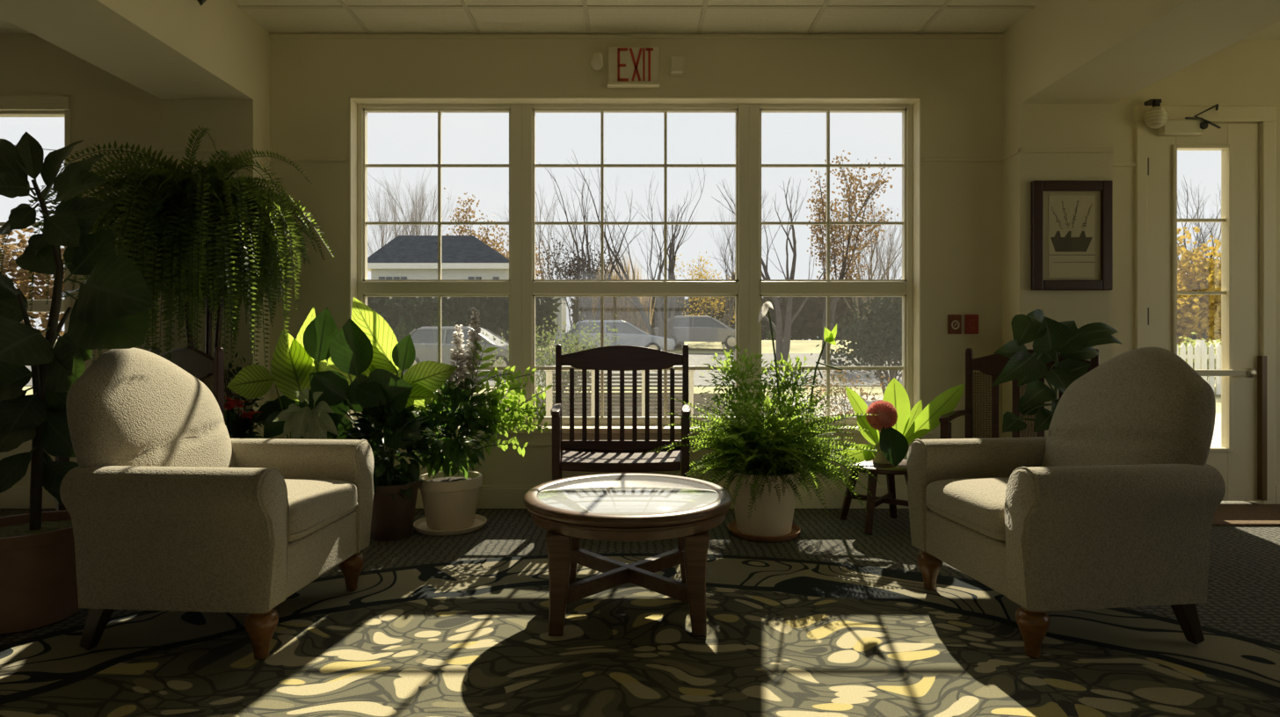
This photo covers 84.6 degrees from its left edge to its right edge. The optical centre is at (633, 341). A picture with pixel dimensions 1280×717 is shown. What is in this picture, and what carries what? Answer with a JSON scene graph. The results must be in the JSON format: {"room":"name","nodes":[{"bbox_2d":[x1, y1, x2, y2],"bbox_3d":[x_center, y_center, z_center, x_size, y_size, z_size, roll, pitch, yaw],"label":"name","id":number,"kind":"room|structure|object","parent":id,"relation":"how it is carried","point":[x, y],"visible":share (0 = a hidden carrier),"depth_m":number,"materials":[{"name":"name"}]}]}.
{"room":"care facility","nodes":[
{"label":"care facility","id":0,"kind":"room"},
{"bbox_2d":[0,0,269,109],"bbox_3d":[-2.320,-1.532,0.000,0.500,0.436,8.000,0,0,0],"label":"beam","id":1,"kind":"structure","parent":0,"point":[167,49],"depth_m":3.30,"materials":[{"name":"paint"}]},
{"bbox_2d":[196,0,206,5],"bbox_3d":[-2.026,-1.614,3.290,0.092,0.088,0.090,0,0,0],"label":"ceiling fixture","id":2,"kind":"object","parent":1,"relation":"attached to","point":[200,2],"visible":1,"depth_m":3.28,"materials":[{"name":"grey metal"}]},
{"bbox_2d":[160,99,269,438],"bbox_3d":[-2.320,-0.182,3.912,0.500,2.264,0.176,0,0,0],"label":"column","id":3,"kind":"structure","parent":0,"point":[234,124],"depth_m":3.82,"materials":[{"name":"paint"}]},
{"bbox_2d":[0,33,1279,485],"bbox_3d":[-0.500,-0.400,4.140,11.400,2.700,0.280,0,0,0],"label":"wall","id":4,"kind":"structure","parent":0,"point":[958,82],"depth_m":4.00,"materials":[{"name":"paint"}]},
{"bbox_2d":[0,109,64,312],"bbox_3d":[-4.060,-0.443,4.120,1.680,1.875,0.060,0,0,0],"label":"window","id":5,"kind":"structure","parent":4,"relation":"in","point":[38,305],"depth_m":4.09,"materials":[{"name":"beige"}]},
{"bbox_2d":[0,95,71,392],"bbox_3d":[-4.060,-0.435,4.080,1.780,1.920,0.240,0,0,0],"label":"trim","id":6,"kind":"structure","parent":4,"relation":"attached to","point":[6,102],"depth_m":3.98,"materials":[{"name":"beige paint"}]},
{"bbox_2d":[357,104,522,425],"bbox_3d":[-1.130,-0.442,4.114,0.956,1.873,0.072,0,0,0],"label":"window","id":7,"kind":"structure","parent":4,"relation":"in","point":[512,287],"depth_m":4.09,"materials":[{"name":"beige"}]},
{"bbox_2d":[590,52,603,69],"bbox_3d":[-0.205,-1.569,3.958,0.068,0.103,0.085,0,0,0],"label":"spotlight","id":8,"kind":"object","parent":4,"relation":"attached to","point":[597,61],"visible":1,"depth_m":3.92,"materials":[{"name":"beige plastic"}]},
{"bbox_2d":[89,148,1135,167],"bbox_3d":[-0.098,-1.026,3.943,6.005,0.032,0.274,0,0,0],"label":"trim","id":9,"kind":"structure","parent":4,"relation":"attached to","point":[1020,150],"depth_m":3.90,"materials":[{"name":"paint"}]},
{"bbox_2d":[607,47,659,87],"bbox_3d":[-0.003,-1.546,3.973,0.293,0.218,0.055,0,0,0],"label":"exit sign","id":10,"kind":"object","parent":4,"relation":"attached to","point":[628,67],"visible":1,"depth_m":3.96,"materials":[{"name":"beige plastic"}]},
{"bbox_2d":[349,96,921,427],"bbox_3d":[0.007,-0.448,4.097,3.255,1.885,0.206,0,0,0],"label":"trim","id":11,"kind":"structure","parent":4,"relation":"attached to","point":[353,101],"depth_m":4.03,"materials":[{"name":"beige paint"}]},
{"bbox_2d":[522,104,749,425],"bbox_3d":[0.009,-0.442,4.114,1.321,1.873,0.072,0,0,0],"label":"window","id":12,"kind":"structure","parent":4,"relation":"in","point":[738,287],"depth_m":4.09,"materials":[{"name":"beige"}]},
{"bbox_2d":[269,34,1003,38],"bbox_3d":[0.013,-1.729,3.993,4.165,0.018,0.014,0,0,0],"label":"trim","id":13,"kind":"structure","parent":4,"relation":"attached to","point":[271,36],"depth_m":3.99,"materials":[{"name":"paint"}]},
{"bbox_2d":[0,482,1279,509],"bbox_3d":[-0.500,0.885,4.031,11.400,0.130,0.098,0,0,0],"label":"baseboard","id":14,"kind":"structure","parent":4,"relation":"attached to","point":[490,497],"depth_m":3.98,"materials":[{"name":"beige paint"}]},
{"bbox_2d":[353,425,933,445],"bbox_3d":[0.007,0.543,4.075,3.355,0.104,0.250,0,0,0],"label":"trim","id":15,"kind":"structure","parent":4,"relation":"attached to","point":[535,438],"depth_m":3.98,"materials":[{"name":"beige paint"}]},
{"bbox_2d":[669,56,684,75],"bbox_3d":[0.245,-1.560,3.978,0.084,0.104,0.045,0,0,0],"label":"fire alarm","id":16,"kind":"object","parent":4,"relation":"attached to","point":[677,63],"visible":1,"depth_m":3.96,"materials":[{"name":"beige plastic"}]},
{"bbox_2d":[749,104,912,425],"bbox_3d":[1.146,-0.442,4.114,0.954,1.873,0.072,0,0,0],"label":"window","id":17,"kind":"structure","parent":4,"relation":"in","point":[759,287],"depth_m":4.09,"materials":[{"name":"beige"}]},
{"bbox_2d":[947,314,961,334],"bbox_3d":[1.823,-0.095,3.991,0.076,0.110,0.018,0,0,0],"label":"switch plate","id":18,"kind":"object","parent":4,"relation":"attached to","point":[954,321],"visible":1,"depth_m":3.99,"materials":[{"name":"brown"}]},
{"bbox_2d":[964,314,978,334],"bbox_3d":[1.917,-0.095,3.991,0.076,0.110,0.018,0,0,0],"label":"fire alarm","id":19,"kind":"object","parent":4,"relation":"attached to","point":[970,321],"visible":1,"depth_m":3.99,"materials":[{"name":"red plastic"}]},
{"bbox_2d":[1144,99,1168,128],"bbox_3d":[2.978,-1.296,4.010,0.121,0.167,0.104,0,0,0],"label":"lamp","id":20,"kind":"object","parent":4,"relation":"attached to","point":[1156,117],"visible":1,"depth_m":3.98,"materials":[{"name":"white glass"}]},
{"bbox_2d":[1134,106,1275,504],"bbox_3d":[3.308,-0.205,4.171,0.805,2.310,0.218,0,0,0],"label":"trim","id":21,"kind":"structure","parent":4,"relation":"attached to","point":[1264,116],"depth_m":4.06,"materials":[{"name":"beige paint"}]},
{"bbox_2d":[1147,103,1266,501],"bbox_3d":[3.307,-0.213,4.067,0.685,2.287,0.125,0,0,0],"label":"door","id":22,"kind":"structure","parent":4,"relation":"in","point":[1240,460],"depth_m":4.08,"materials":[{"name":"beige paint"}]},
{"bbox_2d":[0,0,1279,39],"bbox_3d":[-0.568,-1.797,0.040,11.899,0.106,8.480,0,0,0],"label":"ceiling","id":23,"kind":"structure","parent":0,"point":[368,17],"depth_m":3.79,"materials":[{"name":"tile"}]},
{"bbox_2d":[0,501,1279,646],"bbox_3d":[-0.500,1.000,-0.875,13.000,0.100,10.250,0,0,0],"label":"floor","id":24,"kind":"structure","parent":0,"point":[1243,595],"depth_m":3.17,"materials":[{"name":"carpet"}]},
{"bbox_2d":[0,131,157,635],"bbox_3d":[-2.002,0.103,2.400,0.882,1.694,0.404,0,0,0],"label":"fig tree","id":25,"kind":"object","parent":24,"relation":"on","point":[39,586],"visible":0.95,"depth_m":2.35,"materials":[{"name":"green plant"}]},
{"bbox_2d":[55,346,224,510],"bbox_3d":[-2.110,0.488,2.981,0.580,0.924,0.427,0,0,31],"label":"wooden chair","id":26,"kind":"object","parent":24,"relation":"on","point":[199,364],"visible":0.16,"depth_m":3.04,"materials":[{"name":"brown wood"}]},
{"bbox_2d":[180,257,235,391],"bbox_3d":[-2.119,0.274,3.480,0.272,1.357,0.270,0,0,0],"label":"plant stand","id":27,"kind":"object","parent":24,"relation":"on","point":[208,324],"visible":0.03,"depth_m":3.46,"materials":[{"name":"brown wood"}]},
{"bbox_2d":[0,125,334,366],"bbox_3d":[-2.104,-0.340,3.381,1.274,1.211,1.290,0,0,0],"label":"fern","id":28,"kind":"object","parent":27,"relation":"on","point":[207,219],"visible":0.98,"depth_m":3.19,"materials":[{"name":"green plant"}]},
{"bbox_2d":[224,397,264,438],"bbox_3d":[-1.896,0.607,3.291,0.434,0.687,0.309,0,0,0],"label":"poinsettia","id":29,"kind":"object","parent":24,"relation":"on","point":[236,424],"visible":0.26,"depth_m":3.28,"materials":[{"name":"plant"}]},
{"bbox_2d":[224,352,269,438],"bbox_3d":[-2.071,0.503,3.720,0.289,0.893,0.200,0,0,0],"label":"shrub","id":30,"kind":"object","parent":24,"relation":"on","point":[229,374],"visible":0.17,"depth_m":3.71,"materials":[{"name":"green plant"}]},
{"bbox_2d":[226,306,338,439],"bbox_3d":[-1.677,0.389,3.450,0.524,1.123,0.260,0,0,0],"label":"calathea","id":31,"kind":"object","parent":24,"relation":"on","point":[291,367],"visible":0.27,"depth_m":3.43,"materials":[{"name":"green plant"}]},
{"bbox_2d":[272,386,339,439],"bbox_3d":[-1.455,0.576,3.200,0.297,0.747,0.200,0,0,0],"label":"variegated plant","id":32,"kind":"object","parent":24,"relation":"on","point":[305,423],"visible":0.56,"depth_m":3.14,"materials":[{"name":"green plant"}]},
{"bbox_2d":[309,297,457,541],"bbox_3d":[-1.217,0.367,3.369,0.666,1.166,0.368,0,0,0],"label":"calathea","id":33,"kind":"object","parent":24,"relation":"on","point":[367,364],"visible":0.87,"depth_m":3.37,"materials":[{"name":"green plant"}]},
{"bbox_2d":[370,479,420,541],"bbox_3d":[-1.180,0.815,3.420,0.270,0.270,0.270,0,0,0],"label":"pot","id":34,"kind":"object","parent":33,"relation":"attached to","point":[394,504],"depth_m":3.32,"materials":[{"name":"brown ceramic"}]},
{"bbox_2d":[404,307,552,536],"bbox_3d":[-0.825,0.390,3.521,0.792,1.121,0.401,0,0,20],"label":"planter","id":35,"kind":"object","parent":24,"relation":"on","point":[449,496],"visible":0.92,"depth_m":3.51,"materials":[{"name":"green plant"}]},
{"bbox_2d":[550,344,690,480],"bbox_3d":[-0.064,0.484,3.623,0.728,0.931,0.467,0,0,0],"label":"wooden chair","id":36,"kind":"object","parent":24,"relation":"on","point":[584,455],"visible":0.88,"depth_m":3.83,"materials":[{"name":"brown wood"}]},
{"bbox_2d":[0,552,1279,716],"bbox_3d":[0.020,0.946,1.060,4.709,0.008,4.128,0,0,0],"label":"area rug","id":37,"kind":"object","parent":24,"relation":"on","point":[785,637],"visible":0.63,"depth_m":2.08,"materials":[{"name":"multicoloured carpet"}]},
{"bbox_2d":[59,348,374,660],"bbox_3d":[-1.396,0.480,2.395,0.770,0.920,0.744,0,0,4],"label":"armchair","id":38,"kind":"object","parent":37,"relation":"on","point":[168,511],"visible":1,"depth_m":2.10,"materials":[{"name":"fabric"}]},
{"bbox_2d":[283,478,356,542],"bbox_3d":[-1.260,0.561,2.385,0.490,0.146,0.464,0,0,4],"label":"seat cushion","id":39,"kind":"object","parent":38,"relation":"on","point":[316,507],"depth_m":2.34,"materials":[{"name":"fabric"}]},
{"bbox_2d":[523,472,733,636],"bbox_3d":[-0.020,0.739,2.500,0.738,0.406,0.738,0,0,0],"label":"coffee table","id":40,"kind":"object","parent":37,"relation":"on","point":[624,506],"visible":1,"depth_m":2.29,"materials":[{"name":"brown wood"}]},
{"bbox_2d":[906,347,1225,658],"bbox_3d":[1.466,0.480,2.422,0.770,0.920,0.744,0,0,-7],"label":"armchair","id":41,"kind":"object","parent":37,"relation":"on","point":[1115,507],"visible":1,"depth_m":2.15,"materials":[{"name":"fabric"}]},
{"bbox_2d":[926,477,1009,541],"bbox_3d":[1.331,0.561,2.406,0.490,0.146,0.464,0,0,-7],"label":"seat cushion","id":42,"kind":"object","parent":41,"relation":"on","point":[974,507],"depth_m":2.36,"materials":[{"name":"fabric"}]},
{"bbox_2d":[644,301,890,542],"bbox_3d":[0.649,0.380,3.421,1.026,1.141,0.994,0,0,-41],"label":"potted fern","id":43,"kind":"object","parent":24,"relation":"on","point":[764,462],"visible":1,"depth_m":3.34,"materials":[{"name":"green plant"}]},
{"bbox_2d":[727,470,800,537],"bbox_3d":[0.642,0.785,3.470,0.364,0.306,0.364,0,0,0],"label":"pot","id":44,"kind":"object","parent":43,"relation":"attached to","point":[773,516],"depth_m":3.34,"materials":[{"name":"white ceramic"}]},
{"bbox_2d":[839,458,908,534],"bbox_3d":[1.275,0.789,3.620,0.390,0.329,0.390,0,0,0],"label":"stool","id":45,"kind":"object","parent":24,"relation":"on","point":[890,470],"visible":0.61,"depth_m":3.54,"materials":[{"name":"brown wood"}]},
{"bbox_2d":[839,378,964,466],"bbox_3d":[1.313,0.408,3.550,0.626,0.433,0.298,0,0,-13],"label":"bromeliad","id":46,"kind":"object","parent":45,"relation":"on","point":[898,427],"visible":0.99,"depth_m":3.49,"materials":[{"name":"green plant"}]},
{"bbox_2d":[868,442,890,464],"bbox_3d":[1.285,0.570,3.620,0.150,0.110,0.150,0,0,0],"label":"pot","id":47,"kind":"object","parent":46,"relation":"attached to","point":[880,459],"depth_m":3.57,"materials":[{"name":"ceramic"}]},
{"bbox_2d":[938,348,1099,439],"bbox_3d":[1.789,0.493,3.268,0.590,0.914,0.467,0,0,40],"label":"wooden chair","id":48,"kind":"object","parent":24,"relation":"on","point":[991,367],"visible":0.26,"depth_m":3.53,"materials":[{"name":"brown wood"}]},
{"bbox_2d":[991,309,1122,432],"bbox_3d":[1.833,0.224,3.107,0.695,0.733,0.250,0,0,-10],"label":"plant","id":49,"kind":"object","parent":48,"relation":"on","point":[1050,338],"visible":0.69,"depth_m":3.07,"materials":[{"name":"green plant"}]},
{"bbox_2d":[1212,504,1279,526],"bbox_3d":[3.440,0.943,3.820,1.320,0.014,0.440,0,0,0],"label":"door mat","id":50,"kind":"object","parent":24,"relation":"on","point":[1225,515],"visible":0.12,"depth_m":3.77,"materials":[{"name":"brown carpet"}]},
{"bbox_2d":[1002,103,1112,437],"bbox_3d":[2.348,-0.170,3.909,0.505,2.239,0.182,0,0,0],"label":"column","id":51,"kind":"structure","parent":0,"point":[1024,126],"depth_m":3.82,"materials":[{"name":"paint"}]},
{"bbox_2d":[1031,180,1112,290],"bbox_3d":[2.367,-0.570,3.803,0.430,0.592,0.030,0,0,0],"label":"framed picture","id":52,"kind":"object","parent":51,"relation":"attached to","point":[1072,221],"visible":1,"depth_m":3.80,"materials":[{"name":"brown wood"}]},
{"bbox_2d":[1002,0,1279,114],"bbox_3d":[2.348,-1.520,0.000,0.505,0.461,8.000,0,0,0],"label":"beam","id":53,"kind":"structure","parent":0,"point":[1059,51],"depth_m":3.27,"materials":[{"name":"paint"}]},
{"label":"outside","id":54,"kind":"structure","parent":0,"visible":0},
{"bbox_2d":[412,393,806,416],"bbox_3d":[-2.225,1.085,9.400,9.550,0.001,10.200,0,0,0],"label":"ground","id":55,"kind":"structure","parent":54,"point":[697,397],"depth_m":12.14,"materials":[{"name":"green plant"}]},
{"bbox_2d":[477,311,621,416],"bbox_3d":[-0.904,0.415,7.130,1.586,1.494,1.831,0,0,0],"label":"shrub","id":56,"kind":"object","parent":55,"relation":"on","point":[570,348],"visible":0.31,"depth_m":6.88,"materials":[{"name":"green plant"}]},
{"bbox_2d":[544,365,695,416],"bbox_3d":[-0.112,0.650,5.600,1.200,0.900,0.070,0,0,0],"label":"porch railing","id":57,"kind":"object","parent":55,"relation":"on","point":[549,374],"visible":0.34,"depth_m":5.59,"materials":[{"name":"white paint"}]},
{"bbox_2d":[794,349,889,416],"bbox_3d":[1.883,0.615,6.287,0.902,1.088,1.323,0,0,23],"label":"flowering shrub","id":58,"kind":"object","parent":55,"relation":"on","point":[842,400],"visible":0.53,"depth_m":6.14,"materials":[{"name":"green plant"}]},
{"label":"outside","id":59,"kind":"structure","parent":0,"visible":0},
{"bbox_2d":[22,340,1221,413],"bbox_3d":[0.000,0.525,70.000,240.000,1.150,260.000,0,0,0],"label":"ground","id":60,"kind":"structure","parent":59,"point":[796,346],"depth_m":29.76,"materials":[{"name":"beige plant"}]},
{"bbox_2d":[0,228,64,339],"bbox_3d":[-37.971,-3.078,35.993,28.971,6.977,3.778,0,0,0],"label":"thicket","id":61,"kind":"object","parent":60,"relation":"on","point":[21,277],"visible":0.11,"depth_m":35.31,"materials":[{"name":"orange plant"}]},
{"bbox_2d":[367,181,424,255],"bbox_3d":[-19.528,-7.024,56.609,5.770,14.081,8.233,0,0,-23],"label":"bare tree","id":62,"kind":"object","parent":60,"relation":"on","point":[392,195],"visible":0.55,"depth_m":57.45,"materials":[{"name":"brown plant"}]},
{"bbox_2d":[372,167,465,236],"bbox_3d":[-17.514,-7.110,59.288,5.609,14.279,11.998,0,0,3],"label":"bare tree","id":63,"kind":"object","parent":60,"relation":"on","point":[423,210],"visible":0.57,"depth_m":57.83,"materials":[{"name":"brown plant"}]},
{"bbox_2d":[367,235,509,338],"bbox_3d":[-11.200,-3.300,44.000,8.800,6.600,8.120,0,0,0],"label":"house","id":64,"kind":"structure","parent":60,"relation":"on","point":[404,257],"depth_m":40.53,"materials":[{"name":"grey"}]},
{"bbox_2d":[367,276,562,345],"bbox_3d":[-15.021,-1.225,34.012,23.100,3.882,3.667,0,0,0],"label":"hedge","id":65,"kind":"object","parent":60,"relation":"on","point":[405,314],"visible":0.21,"depth_m":32.97,"materials":[{"name":"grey plant"}]},
{"bbox_2d":[443,188,551,279],"bbox_3d":[-10.509,-5.769,55.295,7.985,11.665,12.781,0,0,29],"label":"oak tree","id":66,"kind":"object","parent":60,"relation":"on","point":[493,242],"visible":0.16,"depth_m":53.55,"materials":[{"name":"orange plant"}]},
{"bbox_2d":[484,185,582,339],"bbox_3d":[-5.622,-4.565,40.631,5.582,9.170,6.031,0,0,17],"label":"bare tree","id":67,"kind":"object","parent":60,"relation":"on","point":[554,236],"visible":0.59,"depth_m":39.62,"materials":[{"name":"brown plant"}]},
{"bbox_2d":[551,297,566,336],"bbox_3d":[-5.572,-1.800,43.500,2.900,3.600,3.400,0,0,0],"label":"shed","id":68,"kind":"object","parent":60,"relation":"on","point":[562,315],"visible":0.02,"depth_m":42.00,"materials":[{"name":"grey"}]},
{"bbox_2d":[537,236,622,327],"bbox_3d":[-2.674,-2.258,33.743,4.034,5.105,5.065,0,0,-13],"label":"shrub","id":69,"kind":"object","parent":60,"relation":"on","point":[570,271],"visible":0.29,"depth_m":32.59,"materials":[{"name":"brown plant"}]},
{"bbox_2d":[535,162,647,319],"bbox_3d":[-2.116,-3.452,30.567,4.740,7.946,5.292,0,0,-44],"label":"bare tree","id":70,"kind":"object","parent":60,"relation":"on","point":[587,304],"visible":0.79,"depth_m":30.09,"materials":[{"name":"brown plant"}]},
{"bbox_2d":[588,248,655,334],"bbox_3d":[-0.610,-1.999,31.499,3.261,4.724,1.849,0,0,0],"label":"bare tree","id":71,"kind":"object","parent":60,"relation":"on","point":[626,311],"depth_m":30.98,"materials":[{"name":"plant"}]},
{"bbox_2d":[566,150,705,352],"bbox_3d":[-0.051,-3.515,29.514,5.774,8.120,4.613,0,0,-9],"label":"bare tree","id":72,"kind":"object","parent":60,"relation":"on","point":[672,257],"visible":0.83,"depth_m":29.81,"materials":[{"name":"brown plant"}]},
{"bbox_2d":[652,315,734,349],"bbox_3d":[3.061,-0.360,31.000,4.300,1.460,1.754,0,0,14],"label":"car","id":73,"kind":"object","parent":60,"relation":"on","point":[693,328],"visible":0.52,"depth_m":30.25,"materials":[{"name":"grey paint"}]},
{"bbox_2d":[668,251,765,327],"bbox_3d":[3.732,-2.267,37.285,5.661,4.807,4.550,0,0,-31],"label":"shrub","id":74,"kind":"object","parent":60,"relation":"on","point":[701,275],"visible":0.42,"depth_m":36.41,"materials":[{"name":"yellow plant"}]},
{"bbox_2d":[710,180,773,344],"bbox_3d":[5.172,-3.710,33.788,3.124,7.880,3.353,0,0,23],"label":"bare tree","id":75,"kind":"object","parent":60,"relation":"on","point":[729,316],"visible":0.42,"depth_m":33.66,"materials":[{"name":"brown plant"}]},
{"bbox_2d":[712,176,843,363],"bbox_3d":[4.940,-2.632,26.391,3.418,7.110,4.788,0,0,-43],"label":"bare tree","id":76,"kind":"object","parent":60,"relation":"on","point":[782,346],"visible":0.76,"depth_m":25.09,"materials":[{"name":"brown plant"}]},
{"bbox_2d":[806,150,898,358],"bbox_3d":[8.381,-3.041,26.308,3.587,7.566,5.255,0,0,0],"label":"oak tree","id":77,"kind":"object","parent":60,"relation":"on","point":[833,228],"visible":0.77,"depth_m":26.30,"materials":[{"name":"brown plant"}]},
{"bbox_2d":[810,297,901,394],"bbox_3d":[4.691,0.122,12.758,2.671,2.120,2.043,0,0,-33],"label":"evergreen shrub","id":78,"kind":"object","parent":60,"relation":"on","point":[879,341],"visible":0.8,"depth_m":12.42,"materials":[{"name":"green plant"}]},
{"bbox_2d":[814,189,901,329],"bbox_3d":[10.611,-3.339,32.274,5.851,7.402,4.821,0,0,-7],"label":"bare tree","id":79,"kind":"object","parent":60,"relation":"on","point":[869,272],"visible":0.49,"depth_m":31.89,"materials":[{"name":"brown plant"}]},
{"bbox_2d":[855,208,901,304],"bbox_3d":[14.027,-3.677,36.875,4.736,7.585,4.272,0,0,0],"label":"bare tree","id":80,"kind":"object","parent":60,"relation":"on","point":[895,230],"visible":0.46,"depth_m":36.65,"materials":[{"name":"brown plant"}]},
{"bbox_2d":[568,297,1221,340],"bbox_3d":[18.171,-1.392,44.015,44.717,4.105,4.112,0,0,0],"label":"woodland edge","id":81,"kind":"object","parent":60,"relation":"on","point":[808,324],"visible":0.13,"depth_m":42.92,"materials":[{"name":"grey plant"}]},
{"bbox_2d":[1177,226,1221,378],"bbox_3d":[13.330,-0.863,16.523,4.014,4.104,3.725,0,0,-37],"label":"tree","id":82,"kind":"object","parent":60,"relation":"on","point":[1205,275],"visible":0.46,"depth_m":16.13,"materials":[{"name":"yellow plant"}]},
{"bbox_2d":[1177,332,1221,379],"bbox_3d":[11.739,0.490,14.670,1.258,1.358,1.686,0,0,34],"label":"shrub","id":83,"kind":"object","parent":60,"relation":"on","point":[1186,344],"visible":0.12,"depth_m":14.41,"materials":[{"name":"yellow plant"}]},
{"bbox_2d":[1177,340,1221,394],"bbox_3d":[11.195,0.550,13.869,4.700,1.140,0.162,0,0,0],"label":"picket fence","id":84,"kind":"object","parent":60,"relation":"on","point":[1200,356],"visible":0.12,"depth_m":13.79,"materials":[{"name":"white paint"}]},
{"bbox_2d":[1177,174,1221,342],"bbox_3d":[21.306,-2.800,26.308,6.021,7.269,3.568,0,0,-37],"label":"bare tree","id":85,"kind":"object","parent":60,"relation":"on","point":[1204,236],"visible":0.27,"depth_m":25.65,"materials":[{"name":"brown plant"}]},
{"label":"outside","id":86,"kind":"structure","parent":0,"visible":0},
{"bbox_2d":[769,395,1221,447],"bbox_3d":[5.550,1.075,8.900,5.900,0.050,9.200,0,0,0],"label":"path","id":87,"kind":"structure","parent":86,"point":[1216,442],"depth_m":10.57,"materials":[{"name":"concrete"}]},
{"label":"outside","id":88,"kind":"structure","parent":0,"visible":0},
{"bbox_2d":[25,353,901,385],"bbox_3d":[-7.000,0.792,23.000,38.000,0.575,12.000,0,0,0],"label":"road","id":89,"kind":"structure","parent":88,"point":[696,360],"depth_m":21.62,"materials":[{"name":"grey asphalt"}]},
{"bbox_2d":[403,327,543,378],"bbox_3d":[-5.014,0.312,21.000,4.300,1.460,1.754,0,0,8],"label":"car","id":90,"kind":"object","parent":89,"relation":"on","point":[425,339],"visible":0.3,"depth_m":20.28,"materials":[{"name":"grey paint"}]},
{"bbox_2d":[554,320,675,352],"bbox_3d":[-0.709,-0.050,27.000,4.500,1.460,1.754,0,0,0],"label":"car","id":91,"kind":"object","parent":89,"relation":"on","point":[631,335],"visible":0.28,"depth_m":26.14,"materials":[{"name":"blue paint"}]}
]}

